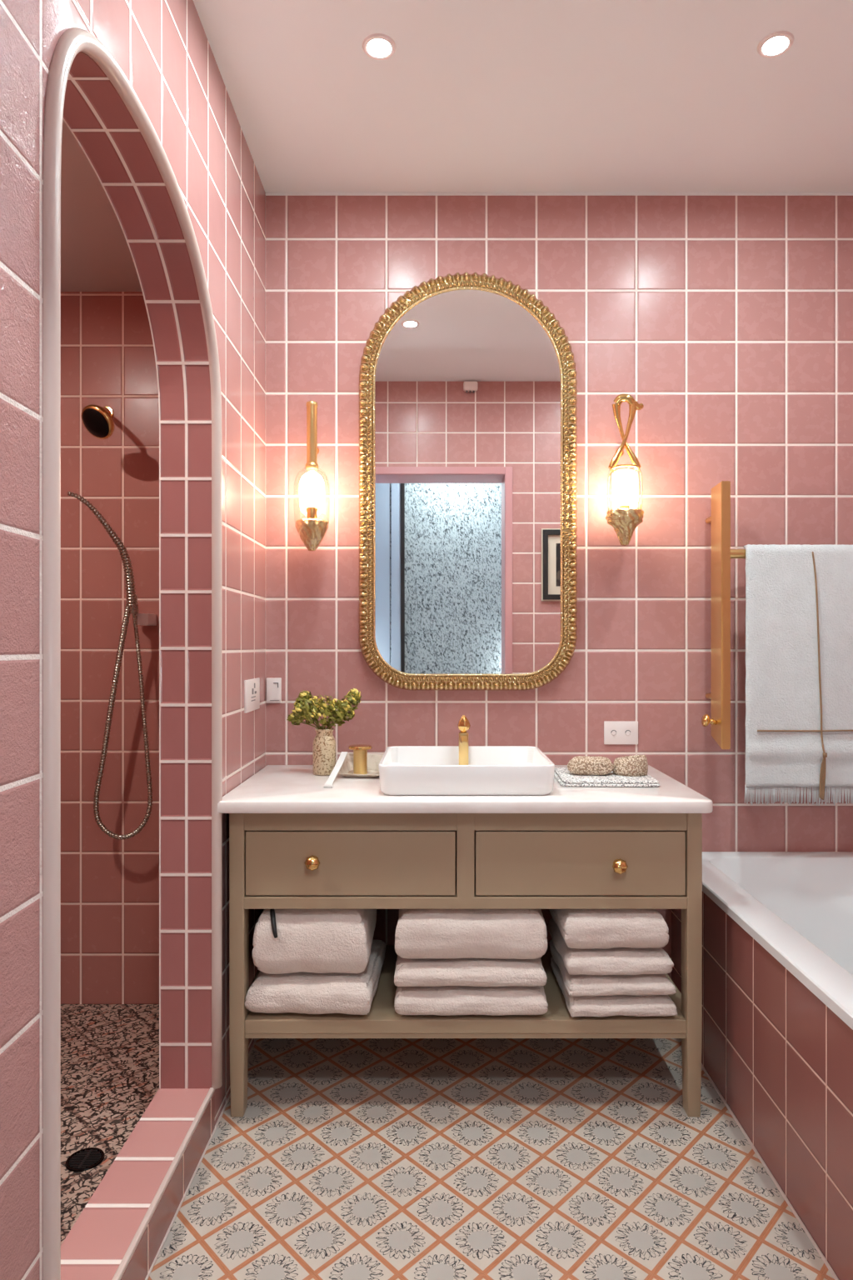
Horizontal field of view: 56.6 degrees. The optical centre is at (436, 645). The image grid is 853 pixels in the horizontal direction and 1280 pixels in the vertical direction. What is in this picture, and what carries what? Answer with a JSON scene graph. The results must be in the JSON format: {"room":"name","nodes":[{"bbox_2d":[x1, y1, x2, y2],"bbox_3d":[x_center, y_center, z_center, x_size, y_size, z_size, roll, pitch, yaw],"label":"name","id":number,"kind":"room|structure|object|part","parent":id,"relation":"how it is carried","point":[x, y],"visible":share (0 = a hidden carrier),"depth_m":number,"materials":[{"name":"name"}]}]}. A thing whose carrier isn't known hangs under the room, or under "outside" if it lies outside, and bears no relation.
{"room":"bathroom","nodes":[
{"label":"bathroom","id":0,"kind":"room"},
{"bbox_2d":[60,120,141,291],"bbox_3d":[-1.092,-1.134,1.645,0.842,0.032,1.774,0,0,0],"label":"ceiling","id":1,"kind":"structure","parent":0,"point":[96,256],"depth_m":2.16,"materials":[{"name":"beige paint"}]},
{"bbox_2d":[60,1004,159,1244],"bbox_3d":[-1.092,1.167,1.645,0.842,0.071,1.774,0,0,0],"label":"floor","id":2,"kind":"structure","parent":0,"point":[110,1052],"depth_m":2.05,"materials":[{"name":"stone"}]},
{"bbox_2d":[65,1147,104,1171],"bbox_3d":[-0.774,1.130,1.742,0.080,0.003,0.080,0,0,0],"label":"floor drain","id":3,"kind":"object","parent":2,"relation":"on","point":[85,1159],"visible":1,"depth_m":1.74,"materials":[{"name":"black metal"}]},
{"bbox_2d":[0,0,265,1279],"bbox_3d":[-0.605,-0.129,1.480,0.132,2.600,2.039,0,0,0],"label":"wall","id":4,"kind":"structure","parent":0,"point":[162,48],"depth_m":1.71,"materials":[{"name":"pink tile"}]},
{"bbox_2d":[42,27,222,1279],"bbox_3d":[-0.537,0.099,1.512,0.028,2.140,0.858,0,0,0],"label":"trim","id":5,"kind":"structure","parent":4,"relation":"attached to","point":[73,41],"depth_m":1.09,"materials":[{"name":"beige ceramic"}]},
{"bbox_2d":[60,1088,209,1279],"bbox_3d":[-0.607,1.121,1.513,0.129,0.100,0.804,0,0,0],"label":"shower curb","id":6,"kind":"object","parent":4,"relation":"attached to","point":[94,1248],"depth_m":1.56,"materials":[{"name":"pink tile"}]},
{"bbox_2d":[111,1087,214,1279],"bbox_3d":[-0.543,1.074,1.536,0.011,0.012,0.822,0,0,0],"label":"trim","id":7,"kind":"structure","parent":4,"relation":"attached to","point":[132,1246],"depth_m":1.55,"materials":[{"name":"beige ceramic"}]},
{"bbox_2d":[145,1038,257,1279],"bbox_3d":[-0.536,1.169,1.592,0.006,0.005,1.816,0,0,0],"label":"trim","id":8,"kind":"structure","parent":4,"relation":"attached to","point":[256,1039],"depth_m":1.73,"materials":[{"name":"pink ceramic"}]},
{"bbox_2d":[244,678,259,713],"bbox_3d":[-0.536,0.143,2.304,0.007,0.092,0.168,0,0,0],"label":"power socket","id":9,"kind":"object","parent":4,"relation":"attached to","point":[252,687],"visible":1,"depth_m":2.29,"materials":[{"name":"white plastic"}]},
{"bbox_2d":[60,195,852,1004],"bbox_3d":[0.009,-0.129,2.516,3.045,2.600,0.032,0,0,0],"label":"wall","id":10,"kind":"structure","parent":0,"point":[729,319],"depth_m":2.50,"materials":[{"name":"pink tile"}]},
{"bbox_2d":[81,404,114,439],"bbox_3d":[-1.022,-0.685,2.391,0.090,0.144,0.236,0,0,-22],"label":"shower","id":11,"kind":"object","parent":10,"relation":"attached to","point":[97,420],"visible":1,"depth_m":2.31,"materials":[{"name":"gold metal"}]},
{"bbox_3d":[-1.008,-0.712,2.425,0.043,0.091,0.184,0,0,-25],"label":"wall arm","id":12,"kind":"part","parent":11,"relation":"part of","materials":[{"name":"gold metal"}]},
{"bbox_2d":[67,491,156,839],"bbox_3d":[-0.957,0.086,2.324,0.175,1.011,0.353,0,0,0],"label":"shower hose","id":13,"kind":"object","parent":10,"relation":"attached to","point":[132,606],"visible":1,"depth_m":2.40,"materials":[{"name":"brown metal"}]},
{"bbox_2d":[266,678,281,702],"bbox_3d":[-0.512,0.140,2.494,0.046,0.078,0.011,0,0,0],"label":"light switch","id":14,"kind":"object","parent":10,"relation":"attached to","point":[273,685],"visible":1,"depth_m":2.49,"materials":[{"name":"white plastic"}]},
{"bbox_2d":[293,400,329,551],"bbox_3d":[-0.376,-0.509,2.416,0.110,0.449,0.167,0,0,0],"label":"wall sconce","id":15,"kind":"object","parent":10,"relation":"attached to","point":[312,530],"visible":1,"depth_m":2.37,"materials":[{"name":"gold metal"}]},
{"bbox_3d":[-0.376,-0.633,2.388,0.040,0.201,0.040,0,0,0],"label":"rod","id":16,"kind":"part","parent":15,"relation":"part of","materials":[{"name":"gold metal"}]},
{"bbox_3d":[-0.376,-0.413,2.388,0.110,0.249,0.110,0,0,0],"label":"lamp shade","id":17,"kind":"part","parent":15,"relation":"part of","materials":[{"name":"clear glass"}]},
{"bbox_3d":[-0.376,-0.470,2.388,0.076,0.106,0.076,0,0,0],"label":"bulb","id":18,"kind":"part","parent":15,"relation":"part of","materials":[{"name":"white glass"}]},
{"bbox_2d":[359,271,577,690],"bbox_3d":[0.098,-0.514,2.478,0.686,1.310,0.044,0,0,0],"label":"wall mirror","id":19,"kind":"object","parent":10,"relation":"attached to","point":[468,400],"visible":1,"depth_m":2.48,"materials":[{"name":"gold metal"}]},
{"bbox_2d":[265,192,852,195],"bbox_3d":[0.480,-1.425,2.497,2.039,0.008,0.006,0,0,0],"label":"trim","id":20,"kind":"structure","parent":10,"relation":"attached to","point":[267,193],"depth_m":2.49,"materials":[{"name":"white paint"}]},
{"bbox_2d":[604,721,638,744],"bbox_3d":[0.582,0.274,2.494,0.107,0.072,0.011,0,0,0],"label":"wall socket","id":21,"kind":"object","parent":10,"relation":"attached to","point":[615,732],"visible":1,"depth_m":2.49,"materials":[{"name":"white plastic"}]},
{"bbox_2d":[605,394,644,545],"bbox_3d":[0.569,-0.529,2.416,0.112,0.454,0.168,0,0,0],"label":"wall sconce","id":22,"kind":"object","parent":10,"relation":"attached to","point":[625,519],"visible":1,"depth_m":2.37,"materials":[{"name":"gold glass"}]},
{"bbox_3d":[0.562,-0.632,2.385,0.087,0.202,0.027,0,0,10],"label":"ribbon arm","id":23,"kind":"part","parent":22,"relation":"part of","materials":[{"name":"gold metal"}]},
{"bbox_3d":[0.568,-0.475,2.388,0.079,0.106,0.079,0,0,0],"label":"bulb","id":24,"kind":"part","parent":22,"relation":"part of","materials":[{"name":"white glass"}]},
{"bbox_3d":[0.574,-0.632,2.390,0.087,0.202,0.027,0,0,10],"label":"ribbon arm","id":25,"kind":"part","parent":22,"relation":"part of","materials":[{"name":"gold metal"}]},
{"bbox_2d":[701,480,745,749],"bbox_3d":[1.149,-0.091,2.422,0.696,0.796,0.154,0,0,0],"label":"towel rail","id":26,"kind":"object","parent":10,"relation":"attached to","point":[722,552],"visible":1,"depth_m":2.36,"materials":[{"name":"gold metal"}]},
{"bbox_3d":[0.824,0.225,2.389,0.045,0.039,0.039,0,0,0],"label":"knob","id":27,"kind":"part","parent":26,"relation":"part of","materials":[{"name":"gold metal"}]},
{"bbox_3d":[1.183,-0.276,2.380,0.629,0.028,0.028,0,0,0],"label":"rod","id":28,"kind":"part","parent":26,"relation":"part of","materials":[{"name":"gold metal"}]},
{"bbox_2d":[744,544,852,805],"bbox_3d":[1.129,0.084,2.365,0.436,0.777,0.095,0,0,0],"label":"towel","id":29,"kind":"object","parent":26,"relation":"hanging from","point":[799,602],"visible":1,"depth_m":2.35,"materials":[{"name":"white fabric"}]},
{"bbox_3d":[1.133,0.019,2.339,0.371,0.597,0.034,0,0,0],"label":"cord","id":30,"kind":"part","parent":29,"relation":"part of","materials":[{"name":"fabric"}]},
{"bbox_2d":[147,1038,834,1279],"bbox_3d":[0.128,1.187,1.026,1.334,0.032,2.947,0,0,0],"label":"floor","id":31,"kind":"structure","parent":0,"point":[346,1158],"depth_m":1.76,"materials":[{"name":"tile"}]},
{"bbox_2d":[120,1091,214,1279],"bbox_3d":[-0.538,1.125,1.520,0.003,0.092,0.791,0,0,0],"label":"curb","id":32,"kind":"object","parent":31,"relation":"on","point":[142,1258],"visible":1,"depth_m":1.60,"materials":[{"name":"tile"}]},
{"bbox_2d":[229,813,702,1117],"bbox_3d":[0.072,0.789,2.203,1.174,0.765,0.551,0,0,0],"label":"vanity cabinet","id":33,"kind":"object","parent":31,"relation":"on","point":[277,861],"visible":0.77,"depth_m":1.97,"materials":[{"name":"beige paint"}]},
{"bbox_3d":[-0.496,0.791,1.989,0.037,0.760,0.053,0,0,0],"label":"leg","id":34,"kind":"part","parent":33,"relation":"part of","materials":[{"name":"beige paint"}]},
{"bbox_3d":[-0.305,0.533,1.947,0.039,0.039,0.039,0,0,0],"label":"knob","id":35,"kind":"part","parent":33,"relation":"part of","materials":[{"name":"gold metal"}]},
{"bbox_2d":[245,939,385,1014],"bbox_3d":[-0.312,0.882,2.130,0.318,0.097,0.348,0,0,3],"label":"folded towel","id":36,"kind":"object","parent":33,"relation":"on","point":[300,992],"visible":0.66,"depth_m":1.97,"materials":[{"name":"white fabric"}]},
{"bbox_2d":[252,909,376,974],"bbox_3d":[-0.312,0.745,2.120,0.292,0.176,0.344,0,0,0],"label":"folded towel","id":37,"kind":"object","parent":36,"relation":"on","point":[286,941],"visible":0.65,"depth_m":1.97,"materials":[{"name":"white fabric"}]},
{"bbox_3d":[-0.213,0.541,1.978,0.521,0.158,0.023,0,0,0],"label":"drawer","id":38,"kind":"part","parent":33,"relation":"part of","materials":[{"name":"beige paint"}]},
{"bbox_2d":[217,765,713,813],"bbox_3d":[0.069,0.391,2.207,1.214,0.030,0.584,0,0,0],"label":"countertop","id":39,"kind":"structure","parent":33,"relation":"on","point":[274,788],"depth_m":1.93,"materials":[{"name":"white stone"}]},
{"bbox_2d":[286,687,361,775],"bbox_3d":[-0.329,0.250,2.317,0.220,0.253,0.088,0,0,0],"label":"flower vase","id":40,"kind":"object","parent":39,"relation":"on","point":[324,742],"visible":1,"depth_m":2.30,"materials":[{"name":"ceramic"}]},
{"bbox_3d":[-0.328,0.218,2.318,0.158,0.128,0.027,0,0,0],"label":"stem","id":41,"kind":"part","parent":40,"relation":"part of","materials":[{"name":"green plant"}]},
{"bbox_2d":[323,751,347,787],"bbox_3d":[-0.281,0.343,2.210,0.027,0.064,0.232,0,0,3],"label":"spoon","id":42,"kind":"object","parent":39,"relation":"on","point":[329,782],"visible":1,"depth_m":2.21,"materials":[{"name":"white plastic"}]},
{"bbox_2d":[338,753,383,777],"bbox_3d":[-0.216,0.351,2.312,0.132,0.051,0.150,0,0,6],"label":"soap dish","id":43,"kind":"object","parent":39,"relation":"on","point":[373,760],"visible":0.66,"depth_m":2.36,"materials":[{"name":"white ceramic"}]},
{"bbox_2d":[348,744,372,774],"bbox_3d":[-0.222,0.330,2.300,0.068,0.083,0.068,0,0,0],"label":"pot","id":44,"kind":"object","parent":43,"relation":"in","point":[360,751],"visible":0.98,"depth_m":2.28,"materials":[{"name":"gold metal"}]},
{"bbox_3d":[-0.222,0.335,2.300,0.040,0.072,0.040,0,0,0],"label":"pot","id":45,"kind":"part","parent":44,"relation":"part of","materials":[{"name":"gold metal"}]},
{"bbox_3d":[-0.222,0.294,2.300,0.068,0.012,0.068,0,0,0],"label":"lid","id":46,"kind":"part","parent":44,"relation":"part of","materials":[{"name":"gold metal"}]},
{"bbox_2d":[378,745,554,794],"bbox_3d":[0.076,0.338,2.169,0.447,0.078,0.388,0,0,0],"label":"vessel basin","id":47,"kind":"object","parent":39,"relation":"on","point":[403,770],"visible":0.99,"depth_m":1.98,"materials":[{"name":"white ceramic"}]},
{"bbox_2d":[457,715,470,764],"bbox_3d":[0.079,0.284,2.288,0.042,0.161,0.103,0,0,0],"label":"tap","id":48,"kind":"object","parent":47,"relation":"on","point":[464,725],"visible":0.7,"depth_m":2.31,"materials":[{"name":"gold metal"}]},
{"bbox_3d":[0.079,0.306,2.318,0.028,0.104,0.021,0,0,0],"label":"post","id":49,"kind":"part","parent":48,"relation":"part of","materials":[{"name":"gold metal"}]},
{"bbox_3d":[0.079,0.273,2.273,0.021,0.021,0.074,0,0,0],"label":"spout","id":50,"kind":"part","parent":48,"relation":"part of","materials":[{"name":"gold metal"}]},
{"bbox_3d":[0.081,0.228,2.318,0.038,0.051,0.039,0,0,0],"label":"handle","id":51,"kind":"part","parent":48,"relation":"part of","materials":[{"name":"gold metal"}]},
{"bbox_2d":[554,767,659,787],"bbox_3d":[0.468,0.368,2.232,0.270,0.016,0.260,0,0,0],"label":"folded cloth","id":52,"kind":"object","parent":39,"relation":"on","point":[565,777],"visible":0.63,"depth_m":2.12,"materials":[{"name":"grey fabric"}]},
{"bbox_2d":[567,755,614,774],"bbox_3d":[0.434,0.337,2.233,0.130,0.047,0.087,0,0,0],"label":"rolled washcloth","id":53,"kind":"object","parent":52,"relation":"on","point":[580,765],"visible":1,"depth_m":2.20,"materials":[{"name":"beige fabric"}]},
{"bbox_2d":[613,755,648,776],"bbox_3d":[0.545,0.333,2.220,0.099,0.054,0.078,0,0,0],"label":"rolled washcloth","id":54,"kind":"object","parent":52,"relation":"on","point":[636,765],"visible":0.99,"depth_m":2.19,"materials":[{"name":"beige fabric"}]},
{"bbox_2d":[245,945,686,1038],"bbox_3d":[0.072,0.955,2.219,1.168,0.047,0.498,0,0,0],"label":"shelf","id":55,"kind":"object","parent":33,"relation":"attached to","point":[382,1021],"depth_m":1.97,"materials":[{"name":"beige paint"}]},
{"bbox_3d":[0.072,0.529,2.219,1.170,0.247,0.511,0,0,0],"label":"cabinet frame","id":56,"kind":"part","parent":33,"relation":"part of","materials":[{"name":"beige paint"}]},
{"bbox_2d":[394,985,548,1015],"bbox_3d":[0.086,0.895,2.125,0.388,0.071,0.338,0,0,0],"label":"folded towel","id":57,"kind":"object","parent":33,"relation":"on","point":[445,1000],"visible":0.5,"depth_m":1.97,"materials":[{"name":"white fabric"}]},
{"bbox_2d":[394,955,547,986],"bbox_3d":[0.085,0.827,2.124,0.382,0.065,0.336,0,0,0],"label":"folded towel","id":58,"kind":"object","parent":57,"relation":"on","point":[408,972],"visible":0.44,"depth_m":1.97,"materials":[{"name":"white fabric"}]},
{"bbox_2d":[395,909,547,959],"bbox_3d":[0.087,0.726,2.124,0.382,0.138,0.336,0,0,0],"label":"folded towel","id":59,"kind":"object","parent":58,"relation":"on","point":[420,933],"visible":0.62,"depth_m":1.96,"materials":[{"name":"white fabric"}]},
{"bbox_3d":[0.358,0.541,1.978,0.522,0.158,0.023,0,0,0],"label":"drawer","id":60,"kind":"part","parent":33,"relation":"part of","materials":[{"name":"beige paint"}]},
{"bbox_2d":[550,957,677,1017],"bbox_3d":[0.461,0.904,2.115,0.275,0.053,0.328,0,0,0],"label":"folded towel","id":61,"kind":"object","parent":33,"relation":"on","point":[614,1005],"visible":0.44,"depth_m":1.97,"materials":[{"name":"white fabric"}]},
{"bbox_2d":[549,940,676,996],"bbox_3d":[0.457,0.853,2.115,0.274,0.050,0.326,0,0,0],"label":"folded towel","id":62,"kind":"object","parent":61,"relation":"on","point":[581,984],"visible":0.44,"depth_m":1.97,"materials":[{"name":"white fabric"}]},
{"bbox_2d":[547,918,674,974],"bbox_3d":[0.451,0.796,2.114,0.277,0.063,0.330,0,0,0],"label":"folded towel","id":63,"kind":"object","parent":62,"relation":"on","point":[615,961],"visible":0.56,"depth_m":1.97,"materials":[{"name":"white fabric"}]},
{"bbox_2d":[549,909,669,949],"bbox_3d":[0.444,0.712,2.115,0.267,0.105,0.326,0,0,0],"label":"folded towel","id":64,"kind":"object","parent":63,"relation":"on","point":[580,928],"visible":0.57,"depth_m":1.96,"materials":[{"name":"white fabric"}]},
{"bbox_3d":[0.450,0.541,1.947,0.039,0.039,0.039,0,0,0],"label":"knob","id":65,"kind":"part","parent":33,"relation":"part of","materials":[{"name":"gold metal"}]},
{"bbox_3d":[0.641,0.791,1.989,0.037,0.760,0.053,0,0,0],"label":"leg","id":66,"kind":"part","parent":33,"relation":"part of","materials":[{"name":"beige paint"}]},
{"bbox_2d":[193,0,852,192],"bbox_3d":[0.430,-1.445,1.496,2.203,0.032,2.071,0,0,0],"label":"ceiling","id":67,"kind":"structure","parent":0,"point":[472,96],"depth_m":2.05,"materials":[{"name":"white paint"}]},
{"bbox_2d":[362,33,396,59],"bbox_3d":[-0.137,-1.426,1.887,0.082,0.005,0.082,0,0,0],"label":"recessed light","id":68,"kind":"object","parent":67,"relation":"in","point":[376,46],"visible":1,"depth_m":1.88,"materials":[{"name":"white plastic"}]},
{"bbox_2d":[757,30,794,58],"bbox_3d":[0.805,-1.426,1.880,0.082,0.005,0.082,0,0,0],"label":"recessed light","id":69,"kind":"object","parent":67,"relation":"in","point":[775,44],"visible":1,"depth_m":1.88,"materials":[{"name":"white plastic"}]},
{"bbox_2d":[671,891,852,1279],"bbox_3d":[0.753,0.922,1.592,0.021,0.497,1.816,0,0,0],"label":"bathtub surround","id":70,"kind":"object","parent":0,"point":[781,1059],"depth_m":1.68,"materials":[{"name":"tile"}]},
{"bbox_2d":[701,1063,839,1279],"bbox_3d":[0.739,1.169,1.592,0.007,0.005,1.816,0,0,0],"label":"trim","id":71,"kind":"structure","parent":70,"relation":"attached to","point":[758,1155],"depth_m":1.72,"materials":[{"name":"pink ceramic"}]},
{"bbox_2d":[702,851,852,1029],"bbox_3d":[1.114,0.853,1.592,0.768,0.405,1.813,0,0,0],"label":"bathtub","id":72,"kind":"object","parent":70,"relation":"on","point":[798,906],"visible":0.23,"depth_m":2.40,"materials":[{"name":"white ceramic"}]}
]}

